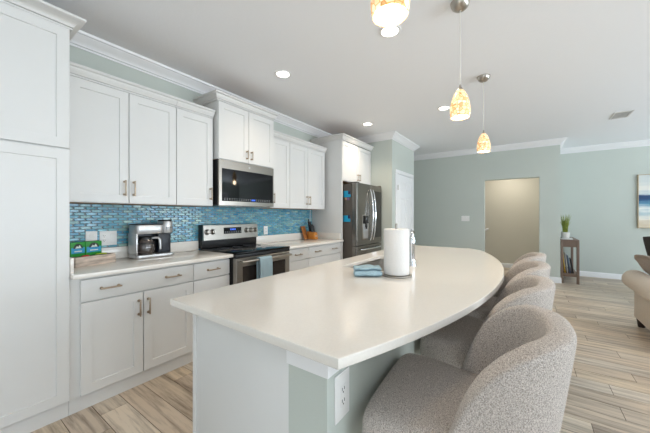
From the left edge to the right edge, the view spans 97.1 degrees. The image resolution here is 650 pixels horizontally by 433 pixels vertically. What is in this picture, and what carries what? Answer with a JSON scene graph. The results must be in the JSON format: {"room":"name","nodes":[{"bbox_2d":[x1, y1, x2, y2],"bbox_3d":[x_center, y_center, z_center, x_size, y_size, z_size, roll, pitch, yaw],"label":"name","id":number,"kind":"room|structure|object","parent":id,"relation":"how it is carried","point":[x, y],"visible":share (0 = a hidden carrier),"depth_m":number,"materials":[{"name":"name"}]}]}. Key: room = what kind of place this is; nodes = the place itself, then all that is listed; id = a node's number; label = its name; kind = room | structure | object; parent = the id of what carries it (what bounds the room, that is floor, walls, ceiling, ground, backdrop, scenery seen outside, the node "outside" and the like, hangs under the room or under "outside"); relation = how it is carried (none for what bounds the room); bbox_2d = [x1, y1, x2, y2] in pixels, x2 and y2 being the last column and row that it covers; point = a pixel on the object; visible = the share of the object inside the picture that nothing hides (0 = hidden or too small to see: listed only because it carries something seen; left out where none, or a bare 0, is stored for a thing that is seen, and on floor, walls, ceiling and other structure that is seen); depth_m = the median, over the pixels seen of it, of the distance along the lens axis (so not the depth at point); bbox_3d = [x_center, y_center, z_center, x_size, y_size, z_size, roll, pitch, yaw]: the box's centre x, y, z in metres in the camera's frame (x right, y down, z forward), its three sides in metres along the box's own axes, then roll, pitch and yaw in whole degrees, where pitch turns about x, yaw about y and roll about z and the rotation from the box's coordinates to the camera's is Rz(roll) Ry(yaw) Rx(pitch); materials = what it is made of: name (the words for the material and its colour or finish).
{"room":"kitchen","nodes":[
{"label":"kitchen","id":0,"kind":"room"},
{"bbox_2d":[70,45,319,249],"bbox_3d":[-0.364,-0.083,4.720,0.132,2.743,11.900,0,0,35],"label":"wall","id":1,"kind":"structure","parent":0,"point":[186,220],"depth_m":2.86,"materials":[{"name":"blue tile"}]},
{"bbox_2d":[85,231,96,240],"bbox_3d":[-1.929,0.189,2.372,0.010,0.118,0.078,0,0,35],"label":"wall outlet","id":2,"kind":"object","parent":1,"relation":"attached to","point":[89,235],"visible":0.57,"depth_m":2.37,"materials":[{"name":"white plastic"}]},
{"bbox_2d":[100,231,116,245],"bbox_3d":[-1.862,0.194,2.467,0.010,0.122,0.124,0,0,35],"label":"wall outlet","id":3,"kind":"object","parent":1,"relation":"attached to","point":[107,237],"visible":0.91,"depth_m":2.47,"materials":[{"name":"white plastic"}]},
{"bbox_2d":[102,234,106,241],"bbox_3d":[-1.879,0.194,2.441,0.002,0.068,0.034,0,0,35],"label":"socket","id":4,"kind":"object","parent":3,"relation":"attached to","point":[104,236],"depth_m":2.44,"materials":[{"name":"grey plastic"}]},
{"bbox_2d":[69,61,177,205],"bbox_3d":[-1.710,-0.587,2.385,0.352,0.981,0.807,0,0,35],"label":"upper cabinet","id":5,"kind":"object","parent":1,"relation":"attached to","point":[122,149],"visible":0.94,"depth_m":2.27,"materials":[{"name":"white paint"}]},
{"bbox_2d":[165,98,214,206],"bbox_3d":[-1.367,-0.587,2.872,0.352,0.981,0.381,0,0,35],"label":"upper cabinet","id":6,"kind":"object","parent":1,"relation":"attached to","point":[194,122],"visible":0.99,"depth_m":2.78,"materials":[{"name":"white paint"}]},
{"bbox_2d":[193,89,277,168],"bbox_3d":[-1.004,-0.925,3.346,0.424,0.685,0.880,0,0,35],"label":"upper cabinet","id":7,"kind":"object","parent":1,"relation":"attached to","point":[243,131],"visible":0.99,"depth_m":3.15,"materials":[{"name":"white paint"}]},
{"bbox_2d":[203,159,273,207],"bbox_3d":[-1.008,-0.339,3.344,0.397,0.481,0.768,0,0,35],"label":"microwave","id":8,"kind":"object","parent":7,"relation":"attached to","point":[235,184],"visible":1,"depth_m":3.15,"materials":[{"name":"silver metal"}]},
{"bbox_2d":[264,226,267,234],"bbox_3d":[-0.816,0.204,3.956,0.008,0.116,0.072,0,0,35],"label":"wall outlet","id":9,"kind":"object","parent":1,"relation":"attached to","point":[265,227],"visible":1,"depth_m":3.95,"materials":[{"name":"white plastic"}]},
{"bbox_2d":[264,130,290,208],"bbox_3d":[-0.692,-0.587,3.832,0.352,0.981,0.347,0,0,35],"label":"upper cabinet","id":10,"kind":"object","parent":1,"relation":"attached to","point":[281,168],"visible":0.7,"depth_m":3.77,"materials":[{"name":"white paint"}]},
{"bbox_2d":[286,136,326,209],"bbox_3d":[-0.346,-0.587,4.323,0.352,0.981,0.849,0,0,35],"label":"upper cabinet","id":11,"kind":"object","parent":1,"relation":"attached to","point":[307,159],"visible":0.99,"depth_m":4.19,"materials":[{"name":"white paint"}]},
{"bbox_2d":[30,267,649,432],"bbox_3d":[3.335,1.349,2.132,9.200,0.120,11.926,0,0,35],"label":"floor","id":12,"kind":"structure","parent":0,"point":[609,390],"depth_m":2.15,"materials":[{"name":"beige wood"}]},
{"bbox_2d":[0,0,85,432],"bbox_3d":[-2.059,0.011,1.669,0.629,2.557,0.900,0,0,35],"label":"pantry cabinet","id":13,"kind":"object","parent":12,"relation":"on","point":[36,35],"visible":1,"depth_m":1.70,"materials":[{"name":"white paint"}]},
{"bbox_2d":[68,263,192,414],"bbox_3d":[-1.607,0.847,2.323,0.616,0.884,0.826,0,0,35],"label":"base cabinet","id":14,"kind":"object","parent":12,"relation":"on","point":[126,333],"visible":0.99,"depth_m":2.08,"materials":[{"name":"white paint"}]},
{"bbox_2d":[70,241,232,279],"bbox_3d":[-1.486,0.340,2.468,0.622,0.130,1.202,0,0,35],"label":"countertop","id":15,"kind":"structure","parent":14,"relation":"on","point":[187,252],"depth_m":2.39,"materials":[{"name":"white stone"}]},
{"bbox_2d":[71,252,115,267],"bbox_3d":[-1.800,0.339,2.205,0.135,0.072,0.285,0,0,18],"label":"wooden tray","id":16,"kind":"object","parent":15,"relation":"on","point":[109,257],"visible":0.7,"depth_m":2.17,"materials":[{"name":"brown wood"}]},
{"label":"stack","id":17,"kind":"object","parent":16,"relation":"in","visible":0},
{"bbox_2d":[70,242,84,256],"bbox_3d":[-1.853,0.252,2.137,0.047,0.105,0.098,0,0,18],"label":"box","id":18,"kind":"object","parent":17,"relation":"on","point":[77,249],"visible":0.76,"depth_m":2.12,"materials":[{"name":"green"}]},
{"bbox_3d":[-1.819,0.335,2.243,0.050,0.060,0.114,0,0,18],"label":"stack","id":19,"kind":"object","parent":16,"relation":"in","visible":0},
{"bbox_2d":[83,240,101,254],"bbox_3d":[-1.819,0.252,2.241,0.047,0.105,0.115,0,0,18],"label":"box","id":20,"kind":"object","parent":19,"relation":"on","point":[91,247],"visible":0.73,"depth_m":2.23,"materials":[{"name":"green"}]},
{"bbox_2d":[128,220,173,258],"bbox_3d":[-1.586,0.207,2.630,0.189,0.334,0.325,0,0,35],"label":"coffee maker","id":21,"kind":"object","parent":15,"relation":"on","point":[147,240],"visible":1,"depth_m":2.56,"materials":[{"name":"silver metal"}]},
{"bbox_2d":[129,252,173,258],"bbox_3d":[-1.588,0.360,2.631,0.185,0.028,0.325,0,0,35],"label":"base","id":22,"kind":"object","parent":21,"relation":"on","point":[140,255],"depth_m":2.53,"materials":[{"name":"silver metal"}]},
{"bbox_2d":[192,258,228,361],"bbox_3d":[-1.261,0.847,2.815,0.616,0.884,0.372,0,0,35],"label":"base cabinet","id":23,"kind":"object","parent":12,"relation":"on","point":[213,274],"visible":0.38,"depth_m":2.64,"materials":[{"name":"white paint"}]},
{"bbox_2d":[198,223,291,284],"bbox_3d":[-0.874,0.696,3.243,0.718,1.186,0.762,0,0,35],"label":"range","id":24,"kind":"object","parent":12,"relation":"on","point":[239,240],"visible":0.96,"depth_m":3.17,"materials":[{"name":"silver metal"}]},
{"bbox_2d":[200,243,289,254],"bbox_3d":[-0.883,0.372,3.249,0.615,0.024,0.762,0,0,35],"label":"cooktop","id":25,"kind":"object","parent":24,"relation":"in","point":[233,248],"depth_m":3.14,"materials":[{"name":"black glass"}]},
{"bbox_2d":[257,255,272,278],"bbox_3d":[-0.626,0.622,2.987,0.066,0.394,0.165,0,0,35],"label":"dish towel","id":26,"kind":"object","parent":24,"relation":"hanging from","point":[265,265],"visible":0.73,"depth_m":2.96,"materials":[{"name":"blue fabric"}]},
{"bbox_2d":[289,247,308,270],"bbox_3d":[-0.572,0.847,3.793,0.616,0.884,0.473,0,0,35],"label":"base cabinet","id":27,"kind":"object","parent":12,"relation":"on","point":[299,259],"visible":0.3,"depth_m":3.66,"materials":[{"name":"white paint"}]},
{"bbox_2d":[193,314,420,432],"bbox_3d":[0.498,0.847,2.235,0.799,0.884,2.831,0,0,35],"label":"kitchen island","id":28,"kind":"object","parent":12,"relation":"on","point":[243,383],"visible":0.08,"depth_m":1.06,"materials":[{"name":"white paint"}]},
{"bbox_2d":[170,245,503,369],"bbox_3d":[0.639,0.390,2.151,1.193,0.030,2.987,0,0,35],"label":"island countertop","id":29,"kind":"structure","parent":28,"relation":"on","point":[326,314],"depth_m":1.24,"materials":[{"name":"white stone"}]},
{"bbox_2d":[350,259,383,270],"bbox_3d":[0.455,0.506,2.309,0.367,0.196,0.732,0,0,35],"label":"sink","id":30,"kind":"object","parent":29,"relation":"in","point":[380,262],"visible":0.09,"depth_m":2.64,"materials":[{"name":"grey metal"}]},
{"bbox_2d":[353,264,381,276],"bbox_3d":[0.266,0.344,1.810,0.169,0.060,0.169,0,0,3],"label":"folded cloth","id":31,"kind":"object","parent":29,"relation":"on","point":[361,270],"visible":1,"depth_m":1.75,"materials":[{"name":"blue fabric"}]},
{"bbox_2d":[382,223,411,278],"bbox_3d":[0.447,0.212,1.795,0.186,0.325,0.186,0,0,35],"label":"paper towel holder","id":32,"kind":"object","parent":29,"relation":"on","point":[396,224],"visible":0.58,"depth_m":1.75,"materials":[{"name":"silver metal"}]},
{"bbox_2d":[384,228,408,275],"bbox_3d":[0.447,0.223,1.795,0.155,0.278,0.155,0,0,35],"label":"paper towel roll","id":33,"kind":"object","parent":32,"relation":"on","point":[396,241],"visible":0.97,"depth_m":1.73,"materials":[{"name":"white paper"}]},
{"bbox_2d":[409,229,415,265],"bbox_3d":[0.598,0.240,2.198,0.210,0.270,0.097,0,0,35],"label":"faucet","id":34,"kind":"object","parent":29,"relation":"on","point":[412,262],"visible":0.62,"depth_m":2.12,"materials":[{"name":"silver metal"}]},
{"bbox_2d":[334,366,348,424],"bbox_3d":[0.057,0.584,0.935,0.008,0.150,0.086,0,0,35],"label":"wall outlet","id":35,"kind":"object","parent":28,"relation":"attached to","point":[341,381],"visible":0.98,"depth_m":0.92,"materials":[{"name":"white plastic"}]},
{"bbox_2d":[340,382,345,407],"bbox_3d":[0.059,0.584,0.933,0.002,0.068,0.034,0,0,35],"label":"socket","id":36,"kind":"object","parent":35,"relation":"attached to","point":[342,384],"depth_m":0.93,"materials":[{"name":"grey plastic"}]},
{"bbox_2d":[308,242,340,266],"bbox_3d":[-0.206,0.847,4.314,0.616,0.884,0.797,0,0,35],"label":"base cabinet","id":37,"kind":"object","parent":12,"relation":"on","point":[325,253],"visible":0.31,"depth_m":4.12,"materials":[{"name":"white paint"}]},
{"bbox_2d":[256,232,343,248],"bbox_3d":[-0.331,0.340,4.111,0.622,0.130,1.274,0,0,35],"label":"countertop","id":38,"kind":"structure","parent":37,"relation":"on","point":[294,240],"depth_m":4.14,"materials":[{"name":"white stone"}]},
{"bbox_2d":[300,226,307,238],"bbox_3d":[-0.324,0.273,4.551,0.096,0.203,0.100,0,0,35],"label":"cutting board","id":39,"kind":"object","parent":38,"relation":"on","point":[303,229],"visible":0.96,"depth_m":4.54,"materials":[{"name":"beige wood"}]},
{"bbox_2d":[307,231,317,239],"bbox_3d":[-0.199,0.312,4.543,0.163,0.124,0.084,0,0,35],"label":"knife block","id":40,"kind":"object","parent":38,"relation":"on","point":[311,235],"visible":0.87,"depth_m":4.50,"materials":[{"name":"brown wood"}]},
{"bbox_2d":[310,133,373,258],"bbox_3d":[0.319,0.011,5.023,0.657,2.557,1.073,0,0,35],"label":"tall cabinet","id":41,"kind":"object","parent":12,"relation":"on","point":[345,162],"visible":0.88,"depth_m":4.62,"materials":[{"name":"white paint"}]},
{"bbox_2d":[343,182,380,258],"bbox_3d":[0.462,0.383,4.975,0.889,1.812,0.920,0,0,35],"label":"refrigerator","id":42,"kind":"object","parent":12,"relation":"on","point":[362,234],"visible":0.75,"depth_m":4.53,"materials":[{"name":"grey metal"}]},
{"bbox_2d":[343,215,349,221],"bbox_3d":[0.341,0.046,4.494,0.125,0.105,0.004,0,0,35],"label":"magnet","id":43,"kind":"object","parent":42,"relation":"attached to","point":[345,217],"visible":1,"depth_m":4.50,"materials":[{"name":"teal plastic"}]},
{"bbox_2d":[344,191,350,199],"bbox_3d":[0.345,-0.314,4.491,0.125,0.145,0.004,0,0,35],"label":"magnet","id":44,"kind":"object","parent":42,"relation":"attached to","point":[346,193],"visible":1,"depth_m":4.49,"materials":[{"name":"teal plastic"}]},
{"bbox_2d":[362,305,576,432],"bbox_3d":[0.483,0.806,1.000,0.585,0.969,0.564,0,0,31],"label":"counter stool","id":45,"kind":"object","parent":12,"relation":"on","point":[514,376],"visible":1,"depth_m":0.86,"materials":[{"name":"grey fabric"}]},
{"bbox_2d":[420,275,554,368],"bbox_3d":[0.874,0.806,1.555,0.585,0.969,0.564,0,0,37],"label":"counter stool","id":46,"kind":"object","parent":12,"relation":"on","point":[450,344],"visible":0.43,"depth_m":1.45,"materials":[{"name":"grey fabric"}]},
{"bbox_2d":[467,261,550,319],"bbox_3d":[1.242,0.806,2.055,0.585,0.969,0.564,0,0,33],"label":"counter stool","id":47,"kind":"object","parent":12,"relation":"on","point":[538,268],"visible":0.3,"depth_m":1.94,"materials":[{"name":"grey fabric"}]},
{"bbox_2d":[493,252,545,296],"bbox_3d":[1.601,0.806,2.554,0.585,0.969,0.564,0,0,38],"label":"counter stool","id":48,"kind":"object","parent":12,"relation":"on","point":[533,256],"visible":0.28,"depth_m":2.32,"materials":[{"name":"grey fabric"}]},
{"bbox_2d":[560,237,579,284],"bbox_3d":[4.888,0.874,5.792,0.272,0.830,0.900,0,0,35],"label":"console table","id":49,"kind":"object","parent":12,"relation":"on","point":[575,242],"visible":0.66,"depth_m":5.44,"materials":[{"name":"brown wood"}]},
{"bbox_2d":[564,253,567,272],"bbox_3d":[4.696,0.914,5.597,0.048,0.369,0.260,0,0,35],"label":"magazine","id":50,"kind":"object","parent":49,"relation":"on","point":[564,253],"visible":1,"depth_m":5.54,"materials":[{"name":"white paper"}]},
{"bbox_2d":[566,254,570,272],"bbox_3d":[4.721,0.934,5.568,0.052,0.329,0.260,0,0,35],"label":"magazine","id":51,"kind":"object","parent":49,"relation":"on","point":[568,264],"visible":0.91,"depth_m":5.51,"materials":[{"name":"blue paper"}]},
{"bbox_2d":[563,267,576,276],"bbox_3d":[4.888,1.129,5.792,0.252,0.060,0.880,0,0,35],"label":"shelf","id":52,"kind":"object","parent":49,"relation":"attached to","point":[568,274],"depth_m":5.46,"materials":[{"name":"brown wood"}]},
{"bbox_2d":[569,258,573,273],"bbox_3d":[4.756,0.964,5.543,0.049,0.269,0.260,0,0,35],"label":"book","id":53,"kind":"object","parent":49,"relation":"on","point":[571,266],"visible":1,"depth_m":5.48,"materials":[{"name":"black paper"}]},
{"bbox_3d":[4.684,0.448,5.569,0.170,0.022,0.220,0,0,35],"label":"book","id":54,"kind":"object","parent":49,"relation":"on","visible":0},
{"bbox_2d":[560,215,570,237],"bbox_3d":[4.670,0.202,5.586,0.189,0.470,0.203,0,0,35],"label":"potted grass","id":55,"kind":"object","parent":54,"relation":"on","point":[565,234],"depth_m":5.55,"materials":[{"name":"plant"}]},
{"bbox_2d":[561,232,569,237],"bbox_3d":[4.679,0.380,5.585,0.136,0.115,0.136,0,0,35],"label":"pot","id":56,"kind":"object","parent":55,"relation":"attached to","point":[564,234],"depth_m":5.54,"materials":[{"name":"ceramic"}]},
{"bbox_2d":[621,270,649,329],"bbox_3d":[4.194,0.849,2.398,2.253,0.880,1.050,0,0,35],"label":"sofa","id":57,"kind":"object","parent":12,"relation":"on","point":[638,281],"visible":1,"depth_m":3.10,"materials":[{"name":"beige fabric"}]},
{"bbox_2d":[634,254,649,274],"bbox_3d":[3.633,0.594,3.068,0.389,0.334,0.498,0,0,27],"label":"throw pillow","id":58,"kind":"object","parent":57,"relation":"on","point":[643,261],"visible":1,"depth_m":3.14,"materials":[{"name":"beige fabric"}]},
{"bbox_2d":[643,236,649,255],"bbox_3d":[5.210,0.804,4.191,0.618,0.971,0.486,0,0,10],"label":"dining chair","id":59,"kind":"object","parent":12,"relation":"on","point":[646,240],"visible":0.94,"depth_m":4.41,"materials":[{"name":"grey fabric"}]},
{"bbox_2d":[43,0,649,155],"bbox_3d":[3.327,-1.514,2.122,9.200,0.120,11.900,0,0,35],"label":"ceiling","id":60,"kind":"structure","parent":0,"point":[556,69],"depth_m":2.69,"materials":[{"name":"white paint"}]},
{"bbox_2d":[275,70,290,77],"bbox_3d":[-0.431,-1.450,2.949,0.172,0.006,0.172,0,0,35],"label":"recessed light","id":61,"kind":"object","parent":60,"relation":"in","point":[279,73],"visible":1,"depth_m":2.93,"materials":[{"name":"white paint"}]},
{"bbox_2d":[362,122,372,125],"bbox_3d":[0.675,-1.450,4.556,0.172,0.006,0.172,0,0,35],"label":"recessed light","id":62,"kind":"object","parent":60,"relation":"in","point":[365,123],"visible":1,"depth_m":4.53,"materials":[{"name":"white"}]},
{"bbox_2d":[370,0,409,26],"bbox_3d":[0.218,-1.060,0.961,0.130,0.785,0.130,0,0,35],"label":"pendant light","id":63,"kind":"object","parent":60,"relation":"hanging from","point":[384,13],"visible":1,"depth_m":0.96,"materials":[{"name":"beige glass"}]},
{"bbox_2d":[379,25,400,37],"bbox_3d":[0.512,-1.450,2.261,0.172,0.006,0.172,0,0,35],"label":"recessed light","id":64,"kind":"object","parent":60,"relation":"in","point":[386,32],"visible":0.86,"depth_m":2.26,"materials":[{"name":"white"}]},
{"bbox_2d":[437,106,449,110],"bbox_3d":[1.609,-1.450,3.881,0.172,0.006,0.172,0,0,35],"label":"recessed light","id":65,"kind":"object","parent":60,"relation":"in","point":[441,108],"visible":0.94,"depth_m":3.89,"materials":[{"name":"white"}]},
{"bbox_2d":[450,0,470,119],"bbox_3d":[0.921,-1.060,1.956,0.130,0.785,0.130,0,0,35],"label":"pendant light","id":66,"kind":"object","parent":60,"relation":"hanging from","point":[460,108],"visible":1,"depth_m":1.92,"materials":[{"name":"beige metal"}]},
{"bbox_2d":[477,74,490,152],"bbox_3d":[1.658,-1.060,3.000,0.130,0.785,0.130,0,0,35],"label":"pendant light","id":67,"kind":"object","parent":60,"relation":"hanging from","point":[483,144],"visible":1,"depth_m":2.96,"materials":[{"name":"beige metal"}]},
{"bbox_2d":[609,110,633,119],"bbox_3d":[4.269,-1.449,4.137,0.200,0.008,0.340,0,0,35],"label":"ceiling vent","id":68,"kind":"object","parent":60,"relation":"in","point":[623,114],"visible":1,"depth_m":4.13,"materials":[{"name":"white metal"}]},
{"bbox_2d":[355,139,413,249],"bbox_3d":[1.118,-0.083,5.853,1.010,2.743,1.200,0,0,35],"label":"wall","id":69,"kind":"structure","parent":0,"point":[387,156],"depth_m":5.18,"materials":[{"name":"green paint"}]},
{"bbox_2d":[70,30,419,151],"bbox_3d":[-0.867,-1.401,2.950,1.106,0.105,8.426,0,0,35],"label":"trim","id":70,"kind":"structure","parent":69,"relation":"attached to","point":[82,40],"depth_m":2.86,"materials":[{"name":"white paint"}]},
{"bbox_2d":[395,169,413,230],"bbox_3d":[1.554,0.225,5.577,0.022,2.128,0.976,0,0,35],"label":"trim","id":71,"kind":"structure","parent":69,"relation":"attached to","point":[397,172],"depth_m":5.27,"materials":[{"name":"white paint"}]},
{"bbox_2d":[398,174,414,236],"bbox_3d":[1.577,0.258,5.554,0.084,2.038,0.832,0,0,35],"label":"door","id":72,"kind":"structure","parent":69,"relation":"in","point":[404,183],"depth_m":5.57,"materials":[{"name":"white paint"}]},
{"bbox_2d":[414,145,559,276],"bbox_3d":[3.100,-0.083,6.525,3.480,2.743,0.140,0,0,35],"label":"wall","id":73,"kind":"structure","parent":0,"point":[446,189],"depth_m":6.33,"materials":[{"name":"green paint"}]},
{"bbox_2d":[461,216,468,220],"bbox_3d":[3.135,0.067,6.408,0.165,0.118,0.010,0,0,35],"label":"wall switch","id":74,"kind":"object","parent":73,"relation":"attached to","point":[463,218],"visible":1,"depth_m":6.41,"materials":[{"name":"white plastic"}]},
{"bbox_2d":[414,137,649,160],"bbox_3d":[5.630,-1.401,5.272,9.060,0.105,1.196,0,0,35],"label":"trim","id":75,"kind":"structure","parent":73,"relation":"attached to","point":[559,141],"depth_m":5.92,"materials":[{"name":"white paint"}]},
{"bbox_2d":[549,270,622,282],"bbox_3d":[6.946,1.235,4.395,5.900,0.108,1.116,0,0,35],"label":"baseboard","id":76,"kind":"structure","parent":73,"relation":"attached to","point":[582,273],"depth_m":5.88,"materials":[{"name":"white paint"}]},
{"bbox_2d":[485,178,538,263],"bbox_3d":[3.822,-0.083,7.655,3.360,2.743,0.120,0,0,35],"label":"wall","id":77,"kind":"structure","parent":0,"point":[511,205],"depth_m":7.05,"materials":[{"name":"beige paint"}]},
{"bbox_2d":[501,263,512,267],"bbox_3d":[3.783,1.235,7.599,3.360,0.108,0.016,0,0,35],"label":"baseboard","id":78,"kind":"structure","parent":77,"relation":"attached to","point":[506,265],"depth_m":7.09,"materials":[{"name":"white paint"}]},
{"bbox_2d":[560,146,649,274],"bbox_3d":[7.432,-0.083,4.809,5.580,2.743,0.120,0,0,35],"label":"wall","id":79,"kind":"structure","parent":0,"point":[598,189],"depth_m":5.91,"materials":[{"name":"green paint"}]},
{"bbox_2d":[637,174,649,227],"bbox_3d":[6.689,-0.276,5.234,1.369,1.044,0.039,0,0,35],"label":"painting","id":80,"kind":"object","parent":79,"relation":"attached to","point":[643,180],"visible":1,"depth_m":5.58,"materials":[{"name":"paint"}]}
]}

